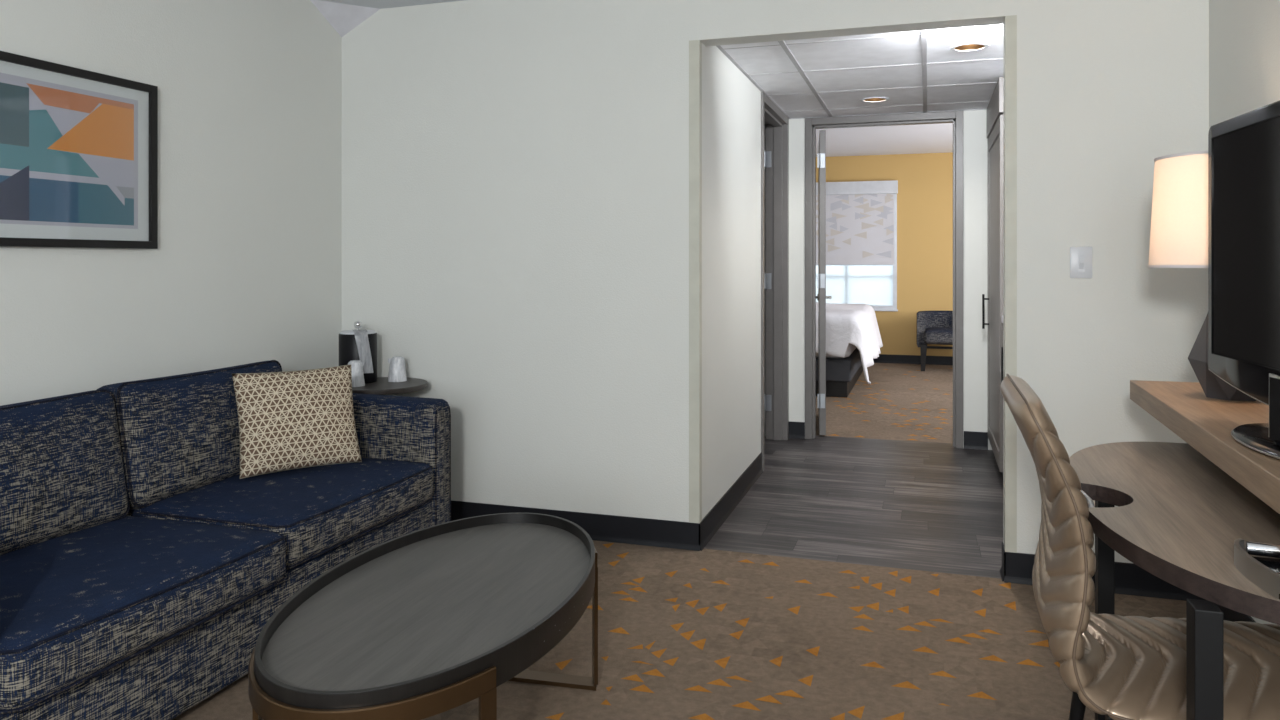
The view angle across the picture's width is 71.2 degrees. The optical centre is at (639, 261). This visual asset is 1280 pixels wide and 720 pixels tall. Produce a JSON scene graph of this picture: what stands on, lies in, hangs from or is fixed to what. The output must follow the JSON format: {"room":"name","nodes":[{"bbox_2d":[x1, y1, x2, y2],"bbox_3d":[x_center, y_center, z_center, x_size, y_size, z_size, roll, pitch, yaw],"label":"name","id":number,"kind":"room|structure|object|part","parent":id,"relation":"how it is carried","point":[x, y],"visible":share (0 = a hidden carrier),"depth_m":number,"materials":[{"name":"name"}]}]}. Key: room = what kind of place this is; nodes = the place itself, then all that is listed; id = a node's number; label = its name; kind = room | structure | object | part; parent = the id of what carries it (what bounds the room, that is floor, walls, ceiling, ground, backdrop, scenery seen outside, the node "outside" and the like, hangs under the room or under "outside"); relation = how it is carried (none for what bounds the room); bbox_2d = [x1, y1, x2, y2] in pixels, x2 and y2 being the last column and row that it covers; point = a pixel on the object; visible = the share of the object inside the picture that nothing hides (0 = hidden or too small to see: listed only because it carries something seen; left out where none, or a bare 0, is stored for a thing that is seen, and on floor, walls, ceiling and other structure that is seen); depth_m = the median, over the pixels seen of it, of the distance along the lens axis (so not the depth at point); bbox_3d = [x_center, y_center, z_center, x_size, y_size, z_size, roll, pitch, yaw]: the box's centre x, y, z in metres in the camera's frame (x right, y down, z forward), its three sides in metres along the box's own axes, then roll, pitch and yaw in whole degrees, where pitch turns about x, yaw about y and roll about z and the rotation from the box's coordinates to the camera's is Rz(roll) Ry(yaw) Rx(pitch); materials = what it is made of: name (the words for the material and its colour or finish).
{"room":"hotel room","nodes":[
{"label":"hotel room","id":0,"kind":"room"},
{"bbox_2d":[0,0,341,405],"bbox_3d":[-2.478,0.009,1.376,0.120,2.442,6.540,0,0,18],"label":"wall","id":1,"kind":"structure","parent":0,"point":[245,267],"depth_m":3.50,"materials":[{"name":"paint"}]},
{"bbox_2d":[0,51,157,248],"bbox_3d":[-1.932,-0.344,2.819,0.030,0.596,0.972,0,0,18],"label":"framed artwork","id":2,"kind":"object","parent":1,"relation":"attached to","point":[79,147],"visible":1,"depth_m":2.97,"materials":[{"name":"multicoloured paper"}]},
{"bbox_2d":[0,73,137,228],"bbox_3d":[-1.930,-0.347,2.819,0.001,0.462,0.823,0,0,18],"label":"print","id":3,"kind":"object","parent":2,"relation":"attached to","point":[69,149],"depth_m":2.94},
{"bbox_2d":[310,0,379,36],"bbox_3d":[-1.387,-1.152,4.208,0.220,0.120,0.240,0,0,18],"label":"ceiling","id":4,"kind":"structure","parent":1,"relation":"attached to","point":[343,18],"depth_m":4.26,"materials":[{"name":"white paint"}]},
{"bbox_2d":[320,0,463,8],"bbox_3d":[-0.663,-1.262,0.802,3.887,0.100,6.520,0,0,18],"label":"ceiling","id":5,"kind":"structure","parent":0,"point":[380,4],"depth_m":4.18,"materials":[{"name":"paint"}]},
{"bbox_2d":[172,363,1185,719],"bbox_3d":[0.842,1.259,4.246,6.200,0.061,14.000,0,0,18],"label":"floor","id":6,"kind":"structure","parent":0,"point":[706,634],"depth_m":3.18,"materials":[{"name":"brown carpet"}]},
{"bbox_2d":[0,360,450,719],"bbox_3d":[-1.459,0.810,2.818,0.904,0.840,2.027,0,0,18],"label":"sofa","id":7,"kind":"object","parent":6,"relation":"on","point":[141,577],"visible":0.84,"depth_m":2.59,"materials":[{"name":"blue fabric"}]},
{"bbox_2d":[0,390,127,554],"bbox_3d":[-1.828,0.617,2.439,0.257,0.426,0.874,0,0,18],"label":"cushion","id":8,"kind":"object","parent":7,"relation":"on","point":[64,458],"depth_m":2.59,"materials":[{"name":"blue fabric"}]},
{"bbox_2d":[0,516,285,709],"bbox_3d":[-1.511,0.883,2.375,0.732,0.190,0.868,0,0,18],"label":"seat cushion","id":9,"kind":"object","parent":7,"relation":"on","point":[83,604],"depth_m":2.26,"materials":[{"name":"blue fabric"}]},
{"bbox_2d":[97,361,281,509],"bbox_3d":[-1.579,0.603,3.220,0.256,0.421,0.774,0,0,18],"label":"cushion","id":10,"kind":"object","parent":7,"relation":"on","point":[179,438],"depth_m":2.99,"materials":[{"name":"blue fabric"}]},
{"bbox_3d":[-1.475,1.070,2.828,0.818,0.250,1.760,0,0,18],"label":"frame","id":11,"kind":"part","parent":7,"relation":"part of","materials":[{"name":"blue fabric"}]},
{"bbox_2d":[127,458,432,566],"bbox_3d":[-1.257,0.867,3.207,0.706,0.192,0.879,0,0,18],"label":"seat cushion","id":12,"kind":"object","parent":7,"relation":"on","point":[323,513],"depth_m":2.99,"materials":[{"name":"blue fabric"}]},
{"bbox_2d":[232,364,361,478],"bbox_3d":[-1.262,0.581,3.299,0.437,0.363,0.176,0,0,-32],"label":"throw pillow","id":13,"kind":"object","parent":7,"relation":"on","point":[288,420],"visible":1,"depth_m":3.25,"materials":[{"name":"beige fabric"}]},
{"bbox_3d":[-1.192,0.877,3.720,0.858,0.647,0.147,0,0,18],"label":"arm","id":14,"kind":"part","parent":7,"relation":"part of"},
{"bbox_2d":[352,377,427,394],"bbox_3d":[-1.184,0.890,4.030,0.442,0.680,0.442,0,0,18],"label":"side table","id":15,"kind":"object","parent":6,"relation":"on","point":[381,386],"visible":0.29,"depth_m":3.92,"materials":[{"name":"brown wood"}]},
{"bbox_2d":[348,360,364,386],"bbox_3d":[-1.256,0.493,3.942,0.085,0.111,0.084,0,0,18],"label":"cup","id":16,"kind":"object","parent":15,"relation":"on","point":[356,365],"visible":0.77,"depth_m":3.91,"materials":[{"name":"white plastic"}]},
{"bbox_2d":[339,320,376,383],"bbox_3d":[-1.288,0.410,4.079,0.168,0.280,0.168,0,0,18],"label":"ice bucket","id":17,"kind":"object","parent":15,"relation":"on","point":[348,350],"visible":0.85,"depth_m":4.02,"materials":[{"name":"black plastic"}]},
{"bbox_3d":[-1.288,0.324,4.079,0.158,0.023,0.158,0,0,18],"label":"lid","id":18,"kind":"part","parent":17,"relation":"part of","materials":[{"name":"white plastic"}]},
{"bbox_3d":[-1.288,0.293,4.079,0.037,0.046,0.037,0,0,18],"label":"knob","id":19,"kind":"part","parent":17,"relation":"part of","materials":[{"name":"silver metal"}]},
{"bbox_2d":[353,329,372,372],"bbox_3d":[-1.251,0.406,4.029,0.088,0.192,0.062,0,0,-24],"label":"bag","id":20,"kind":"object","parent":17,"relation":"hanging from","point":[361,336],"visible":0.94,"depth_m":4.00,"materials":[{"name":"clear plastic"}]},
{"bbox_2d":[388,356,406,381],"bbox_3d":[-1.112,0.493,4.101,0.084,0.111,0.084,0,0,18],"label":"cup","id":21,"kind":"object","parent":15,"relation":"on","point":[397,368],"visible":1,"depth_m":4.07,"materials":[{"name":"white plastic"}]},
{"bbox_2d":[248,513,597,719],"bbox_3d":[-0.484,1.020,2.277,0.688,0.421,1.252,0,0,18],"label":"coffee table","id":22,"kind":"object","parent":6,"relation":"on","point":[427,622],"visible":1,"depth_m":2.11,"materials":[{"name":"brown wood"}]},
{"bbox_3d":[-0.837,1.049,1.954,0.011,0.338,0.045,0,0,-11],"label":"leg","id":23,"kind":"part","parent":22,"relation":"part of","materials":[{"name":"brown metal"}]},
{"bbox_3d":[-0.312,1.049,1.831,0.011,0.338,0.045,0,0,38],"label":"leg","id":24,"kind":"part","parent":22,"relation":"part of","materials":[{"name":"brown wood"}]},
{"bbox_3d":[-0.130,1.049,2.590,0.011,0.338,0.046,0,0,-10],"label":"leg","id":25,"kind":"part","parent":22,"relation":"part of","materials":[{"name":"brown metal"}]},
{"bbox_2d":[816,343,862,397],"bbox_3d":[1.465,0.887,9.274,1.588,0.686,2.154,0,0,18],"label":"bed","id":26,"kind":"object","parent":6,"relation":"on","point":[842,374],"visible":0.06,"depth_m":8.08,"materials":[{"name":"wood"}]},
{"bbox_3d":[1.466,0.724,9.277,1.588,0.360,2.148,0,0,18],"label":"mattress","id":27,"kind":"part","parent":26,"relation":"part of","materials":[{"name":"white fabric"}]},
{"bbox_2d":[816,302,882,383],"bbox_3d":[1.427,0.753,9.083,1.923,0.646,2.126,0,0,18],"label":"comforter","id":28,"kind":"object","parent":26,"relation":"on","point":[855,324],"visible":0.42,"depth_m":7.98,"materials":[{"name":"white fabric"}]},
{"bbox_2d":[917,311,952,370],"bbox_3d":[3.505,0.902,10.152,0.690,0.655,0.595,0,0,18],"label":"chair","id":29,"kind":"object","parent":6,"relation":"on","point":[933,327],"visible":0.58,"depth_m":10.05,"materials":[{"name":"grey fabric"}]},
{"bbox_3d":[3.180,1.080,10.007,0.072,0.300,0.068,0,0,18],"label":"leg","id":30,"kind":"part","parent":29,"relation":"part of","materials":[{"name":"black wood"}]},
{"bbox_3d":[3.494,0.845,10.116,0.528,0.185,0.520,0,0,18],"label":"seat","id":31,"kind":"part","parent":29,"relation":"part of","materials":[{"name":"grey fabric"}]},
{"bbox_2d":[982,77,1002,471],"bbox_3d":[2.377,0.120,5.218,0.663,2.220,1.080,0,0,18],"label":"door","id":32,"kind":"structure","parent":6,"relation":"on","point":[994,112],"depth_m":5.16,"materials":[{"name":"beige laminate"}]},
{"bbox_3d":[2.205,0.320,5.698,0.041,0.220,0.014,0,0,18],"label":"handle","id":33,"kind":"part","parent":32,"relation":"part of","materials":[{"name":"black metal"}]},
{"bbox_3d":[2.393,-0.895,5.213,0.630,0.190,1.080,0,0,18],"label":"filler panel","id":34,"kind":"part","parent":32,"relation":"part of","materials":[{"name":"beige laminate"}]},
{"bbox_3d":[2.112,0.172,5.310,0.024,1.925,1.053,0,0,18],"label":"door","id":35,"kind":"part","parent":32,"relation":"part of","materials":[{"name":"beige laminate"}]},
{"bbox_2d":[1001,347,1002,382],"bbox_3d":[2.099,0.780,4.322,0.644,0.900,0.795,0,0,18],"label":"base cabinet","id":36,"kind":"object","parent":6,"relation":"on","point":[1001,347],"visible":0.09,"depth_m":4.47,"materials":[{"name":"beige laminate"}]},
{"bbox_2d":[1000,374,1279,719],"bbox_3d":[1.054,0.743,1.746,0.630,0.978,0.496,0,0,18],"label":"desk chair","id":37,"kind":"object","parent":6,"relation":"on","point":[1117,667],"visible":0.93,"depth_m":1.65,"materials":[{"name":"bronze faux leather"},{"name":"black metal"}]},
{"bbox_3d":[0.964,1.032,1.975,0.033,0.399,0.088,0,0,-39],"label":"leg","id":38,"kind":"part","parent":37,"relation":"part of","materials":[{"name":"black metal"}]},
{"bbox_2d":[1069,442,1279,719],"bbox_3d":[1.235,0.860,1.809,0.648,0.740,1.280,0,0,18],"label":"desk","id":39,"kind":"object","parent":6,"relation":"on","point":[1178,517],"visible":0.84,"depth_m":1.67,"materials":[{"name":"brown wood"}]},
{"bbox_3d":[1.191,0.877,2.290,0.038,0.706,0.048,0,0,18],"label":"leg","id":40,"kind":"part","parent":39,"relation":"part of","materials":[{"name":"black metal"}]},
{"bbox_3d":[0.861,0.877,1.362,0.038,0.706,0.048,0,0,18],"label":"leg","id":41,"kind":"part","parent":39,"relation":"part of","materials":[{"name":"black metal"}]},
{"bbox_2d":[1234,538,1279,599],"bbox_3d":[1.023,0.473,1.334,0.192,0.034,0.238,0,0,18],"label":"caddy","id":42,"kind":"object","parent":39,"relation":"on","point":[1263,572],"visible":1,"depth_m":1.40,"materials":[{"name":"silver metal"}]},
{"bbox_2d":[1252,556,1279,599],"bbox_3d":[1.033,0.485,1.343,0.176,0.010,0.190,0,0,18],"label":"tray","id":43,"kind":"object","parent":42,"relation":"on","point":[1270,586],"depth_m":1.34,"materials":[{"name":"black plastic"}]},
{"bbox_2d":[706,46,760,514],"bbox_3d":[0.618,-0.120,5.157,0.130,2.700,2.557,0,0,18],"label":"wall","id":44,"kind":"structure","parent":0,"point":[733,102],"depth_m":4.41,"materials":[{"name":"paint"}]},
{"bbox_2d":[699,452,762,550],"bbox_3d":[0.485,1.173,4.507,0.014,0.114,1.489,0,0,18],"label":"baseboard","id":45,"kind":"structure","parent":44,"relation":"attached to","point":[710,524],"depth_m":4.34,"materials":[{"name":"black rubber"}]},
{"bbox_2d":[761,92,788,470],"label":"door","id":46,"kind":"structure","parent":44,"relation":"in","point":[775,157],"depth_m":6.14,"materials":[{"name":"grey wood"}]},
{"bbox_2d":[342,0,1208,562],"bbox_3d":[0.261,0.009,3.866,3.807,2.442,0.120,0,0,18],"label":"wall","id":47,"kind":"structure","parent":0,"point":[515,173],"depth_m":3.91,"materials":[{"name":"paint"}]},
{"bbox_2d":[451,500,699,550],"bbox_3d":[-0.601,1.173,4.073,1.799,0.114,0.014,0,0,18],"label":"baseboard","id":48,"kind":"structure","parent":47,"relation":"attached to","point":[600,527],"depth_m":3.91,"materials":[{"name":"black rubber"}]},
{"bbox_2d":[689,40,701,522],"bbox_3d":[0.237,0.086,3.830,0.046,2.059,0.042,0,0,18],"label":"guard","id":49,"kind":"object","parent":47,"relation":"attached to","point":[695,46],"visible":1,"depth_m":3.81,"materials":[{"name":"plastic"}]},
{"bbox_2d":[999,542,1005,581],"bbox_3d":[1.417,1.173,3.491,0.014,0.114,0.126,0,0,18],"label":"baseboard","id":50,"kind":"structure","parent":47,"relation":"attached to","point":[1002,569],"depth_m":3.47,"materials":[{"name":"black rubber"}]},
{"bbox_2d":[1004,15,1016,552],"bbox_3d":[1.429,0.086,3.446,0.042,2.059,0.042,0,0,18],"label":"guard","id":51,"kind":"object","parent":47,"relation":"attached to","point":[1010,22],"visible":1,"depth_m":3.43,"materials":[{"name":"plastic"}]},
{"bbox_2d":[1070,247,1091,277],"bbox_3d":[1.653,0.004,3.347,0.076,0.118,0.015,0,0,18],"label":"light switch","id":52,"kind":"object","parent":47,"relation":"attached to","point":[1080,257],"visible":1,"depth_m":3.35,"materials":[{"name":"white plastic"}]},
{"bbox_2d":[1004,551,1204,600],"bbox_3d":[1.725,1.173,3.324,0.687,0.114,0.014,0,0,18],"label":"baseboard","id":53,"kind":"structure","parent":47,"relation":"attached to","point":[1130,579],"depth_m":3.30,"materials":[{"name":"black rubber"}]},
{"bbox_2d":[720,24,1002,117],"bbox_3d":[1.516,-1.164,4.800,2.057,0.340,2.427,0,0,18],"label":"ceiling","id":54,"kind":"structure","parent":0,"point":[888,51],"depth_m":4.67,"materials":[{"name":"tile"}]},
{"bbox_2d":[716,28,1002,118],"bbox_3d":[1.577,-0.995,4.780,1.927,0.007,2.427,0,0,18],"label":"grid","id":55,"kind":"object","parent":54,"relation":"attached to","point":[923,34],"depth_m":4.69,"materials":[{"name":"metal"}]},
{"bbox_2d":[861,97,888,101],"bbox_3d":[1.439,-1.042,5.478,0.170,0.105,0.170,0,0,18],"label":"recessed light","id":56,"kind":"object","parent":54,"relation":"in","point":[869,99],"visible":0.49,"depth_m":5.52,"materials":[{"name":"white plastic"}]},
{"bbox_2d":[950,42,988,51],"bbox_3d":[1.526,-1.042,4.136,0.170,0.105,0.170,0,0,18],"label":"recessed light","id":57,"kind":"object","parent":54,"relation":"in","point":[973,46],"visible":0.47,"depth_m":4.18,"materials":[{"name":"white plastic"}]},
{"bbox_2d":[764,110,991,449],"bbox_3d":[1.459,-0.120,6.162,6.200,2.700,0.130,0,0,18],"label":"wall","id":58,"kind":"structure","parent":0,"point":[974,121],"depth_m":5.87,"materials":[{"name":"paint"}]},
{"bbox_2d":[789,421,804,438],"bbox_3d":[1.085,1.173,6.206,0.116,0.114,0.014,0,0,18],"label":"baseboard","id":59,"kind":"structure","parent":58,"relation":"attached to","point":[796,429],"depth_m":6.20,"materials":[{"name":"black rubber"}]},
{"bbox_2d":[805,111,962,448],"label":"door","id":60,"kind":"structure","parent":58,"relation":"in","point":[955,117],"depth_m":6.17,"materials":[{"name":"grey wood"}]},
{"bbox_3d":[1.365,0.149,6.704,0.044,2.138,0.910,0,0,11],"label":"panel","id":61,"kind":"part","parent":60,"relation":"part of","materials":[{"name":"grey wood"}]},
{"bbox_2d":[964,431,987,449],"bbox_3d":[2.199,1.173,5.848,0.149,0.114,0.014,0,0,18],"label":"baseboard","id":62,"kind":"structure","parent":58,"relation":"attached to","point":[972,440],"depth_m":5.85,"materials":[{"name":"black rubber"}]},
{"bbox_2d":[816,152,952,355],"bbox_3d":[2.978,-0.030,10.881,6.200,2.520,0.140,0,0,18],"label":"wall","id":63,"kind":"structure","parent":0,"point":[925,180],"depth_m":10.70,"materials":[{"name":"paint"}]},
{"bbox_2d":[816,194,897,310],"bbox_3d":[2.530,-0.179,10.989,1.240,1.562,0.130,0,0,18],"label":"window","id":64,"kind":"structure","parent":63,"relation":"in","point":[875,286],"depth_m":10.91,"materials":[{"name":"white glass"}]},
{"bbox_2d":[816,180,897,264],"bbox_3d":[2.504,-0.460,10.909,1.240,1.020,0.072,0,0,18],"label":"roller blind","id":65,"kind":"object","parent":64,"relation":"attached to","point":[859,214],"visible":0.66,"depth_m":10.87,"materials":[{"name":"white fabric"}]},
{"bbox_3d":[2.536,-0.190,10.996,1.208,1.540,0.112,0,0,18],"label":"frame","id":66,"kind":"part","parent":64,"relation":"part of","materials":[{"name":"white plastic"}]},
{"bbox_3d":[2.517,0.591,10.950,1.240,0.022,0.050,0,0,18],"label":"sill","id":67,"kind":"part","parent":64,"relation":"part of","materials":[{"name":"white plastic"}]},
{"bbox_2d":[873,354,952,364],"bbox_3d":[2.955,1.178,10.808,5.800,0.104,0.014,0,0,18],"label":"baseboard","id":68,"kind":"structure","parent":63,"relation":"attached to","point":[883,358],"depth_m":10.71,"materials":[{"name":"black rubber"}]},
{"bbox_2d":[816,123,952,156],"bbox_3d":[2.233,-1.340,8.566,6.200,0.100,4.923,0,0,18],"label":"ceiling","id":69,"kind":"structure","parent":0,"point":[919,138],"depth_m":9.54,"materials":[{"name":"paint"}]},
{"bbox_2d":[1209,0,1279,623],"bbox_3d":[1.146,0.009,0.209,0.120,2.442,6.540,0,0,18],"label":"wall","id":70,"kind":"structure","parent":0,"point":[1244,35],"depth_m":2.87,"materials":[{"name":"paint"}]},
{"bbox_2d":[1130,380,1279,513],"bbox_3d":[1.293,0.460,1.577,0.438,0.200,2.295,0,0,18],"label":"wall shelf","id":71,"kind":"object","parent":70,"relation":"attached to","point":[1206,424],"visible":0.61,"depth_m":2.04,"materials":[{"name":"brown wood"}]},
{"bbox_2d":[1148,150,1255,400],"bbox_3d":[1.562,0.038,2.357,0.386,0.644,0.386,0,0,18],"label":"table lamp","id":72,"kind":"object","parent":71,"relation":"on","point":[1179,217],"visible":0.44,"depth_m":2.31,"materials":[{"name":"beige fabric"}]},
{"bbox_3d":[1.562,0.013,2.357,0.386,0.007,0.386,0,0,18],"label":"shade trim","id":73,"kind":"part","parent":72,"relation":"part of","materials":[{"name":"fabric"}]},
{"bbox_3d":[1.562,-0.131,2.357,0.383,0.295,0.383,0,0,18],"label":"lamp shade","id":74,"kind":"part","parent":72,"relation":"part of","materials":[{"name":"fabric"}]},
{"bbox_3d":[1.562,-0.276,2.357,0.355,0.007,0.355,0,0,18],"label":"shade trim","id":75,"kind":"part","parent":72,"relation":"part of","materials":[{"name":"fabric"}]},
{"bbox_2d":[1208,100,1279,459],"bbox_3d":[1.290,0.020,1.654,0.278,0.680,0.930,0,0,18],"label":"television","id":76,"kind":"object","parent":71,"relation":"on","point":[1244,149],"visible":0.9,"depth_m":1.91,"materials":[{"name":"black plastic"}]},
{"bbox_3d":[1.246,-0.001,1.668,0.004,0.598,0.933,0,0,13],"label":"silver trim","id":77,"kind":"part","parent":76,"relation":"part of","materials":[{"name":"silver metal"}]},
{"bbox_3d":[1.295,0.354,1.672,0.278,0.004,0.528,0,0,18],"label":"rim trim","id":78,"kind":"part","parent":76,"relation":"part of","materials":[{"name":"silver metal"}]},
{"bbox_2d":[1269,373,1279,445],"bbox_3d":[1.194,0.276,1.650,0.036,0.126,0.112,0,0,18],"label":"card holder","id":79,"kind":"object","parent":76,"relation":"on","point":[1274,380],"visible":1,"depth_m":1.68,"materials":[{"name":"black plastic"}]},
{"bbox_2d":[1207,600,1254,621],"bbox_3d":[1.082,1.173,0.229,0.014,0.114,6.300,0,0,18],"label":"baseboard","id":80,"kind":"structure","parent":70,"relation":"attached to","point":[1229,615],"depth_m":2.95,"materials":[{"name":"black rubber"}]}
]}

